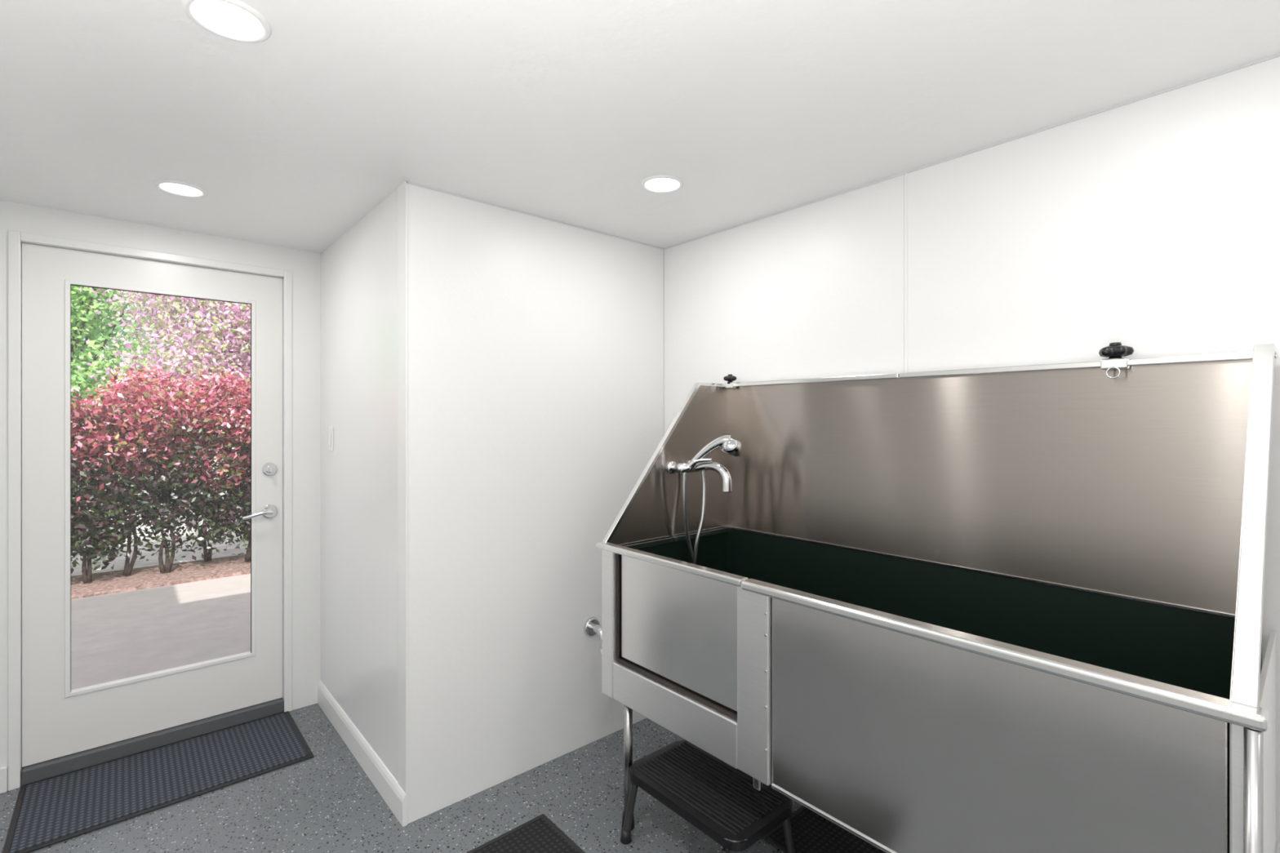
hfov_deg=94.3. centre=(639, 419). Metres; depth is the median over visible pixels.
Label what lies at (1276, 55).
trim
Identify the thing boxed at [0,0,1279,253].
ceiling
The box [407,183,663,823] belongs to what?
wall
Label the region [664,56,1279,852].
wall
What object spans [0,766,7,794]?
baseboard
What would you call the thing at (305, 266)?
wall
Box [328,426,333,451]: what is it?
light switch
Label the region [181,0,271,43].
recessed light
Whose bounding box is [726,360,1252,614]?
backsplash
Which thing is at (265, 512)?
door handle
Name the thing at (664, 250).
trim
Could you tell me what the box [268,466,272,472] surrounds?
deadbolt turn
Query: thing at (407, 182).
trim
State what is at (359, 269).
wall
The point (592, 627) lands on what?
drain pipe
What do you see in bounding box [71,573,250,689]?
concrete patio
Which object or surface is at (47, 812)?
doormat
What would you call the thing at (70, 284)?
spacer
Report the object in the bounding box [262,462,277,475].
deadbolt rose
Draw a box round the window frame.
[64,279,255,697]
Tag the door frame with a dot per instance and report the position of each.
(15, 238)
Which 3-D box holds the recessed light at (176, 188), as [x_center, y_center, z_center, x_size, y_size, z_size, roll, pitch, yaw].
[-1.727,-0.867,2.235,0.160,0.007,0.160,0,0,-41]
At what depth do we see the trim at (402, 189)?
2.19 m
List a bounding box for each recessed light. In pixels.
[154,180,207,197]
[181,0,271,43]
[640,174,684,193]
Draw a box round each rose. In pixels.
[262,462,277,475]
[262,504,277,518]
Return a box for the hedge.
[71,355,250,582]
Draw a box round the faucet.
[666,457,732,492]
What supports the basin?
in the tub
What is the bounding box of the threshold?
[20,697,284,786]
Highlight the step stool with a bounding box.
[620,740,795,852]
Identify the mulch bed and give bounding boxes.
[71,554,250,599]
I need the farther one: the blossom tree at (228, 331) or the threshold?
the blossom tree at (228, 331)
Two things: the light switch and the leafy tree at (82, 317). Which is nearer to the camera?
the light switch
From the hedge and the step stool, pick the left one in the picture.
the hedge
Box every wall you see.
[0,200,320,791]
[320,188,397,781]
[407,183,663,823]
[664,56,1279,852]
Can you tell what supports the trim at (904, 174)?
attached to the wall at (1150, 225)
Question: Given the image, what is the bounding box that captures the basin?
[619,525,1262,852]
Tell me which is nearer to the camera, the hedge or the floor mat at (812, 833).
the floor mat at (812, 833)
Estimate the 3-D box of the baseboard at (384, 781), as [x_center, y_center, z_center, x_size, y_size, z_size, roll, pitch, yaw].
[-1.266,1.423,2.630,0.014,0.115,1.249,0,0,-41]
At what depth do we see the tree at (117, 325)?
17.69 m
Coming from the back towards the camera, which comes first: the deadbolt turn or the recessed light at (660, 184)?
the deadbolt turn
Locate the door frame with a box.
[8,230,292,791]
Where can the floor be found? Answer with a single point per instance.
(324, 802)
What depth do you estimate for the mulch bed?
5.50 m
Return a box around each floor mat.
[466,813,585,852]
[761,805,885,852]
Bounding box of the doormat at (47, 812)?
[2,711,314,852]
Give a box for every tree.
[71,284,208,453]
[71,286,250,475]
[71,288,235,463]
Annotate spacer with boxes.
[70,284,251,692]
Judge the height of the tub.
1.686 m
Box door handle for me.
[242,510,273,519]
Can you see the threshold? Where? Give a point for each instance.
(30, 774)
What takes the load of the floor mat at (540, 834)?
on the floor
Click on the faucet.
(682, 473)
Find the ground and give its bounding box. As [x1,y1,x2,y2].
[71,448,248,576]
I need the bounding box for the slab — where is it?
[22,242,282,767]
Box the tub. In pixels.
[595,342,1278,852]
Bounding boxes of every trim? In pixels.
[397,181,407,825]
[406,181,663,249]
[663,53,1279,249]
[663,249,664,435]
[903,173,904,372]
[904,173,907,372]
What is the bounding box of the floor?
[0,703,802,852]
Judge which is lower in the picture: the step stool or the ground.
the step stool
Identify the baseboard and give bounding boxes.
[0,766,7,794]
[317,680,406,826]
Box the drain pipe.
[583,617,601,653]
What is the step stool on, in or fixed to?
on the floor

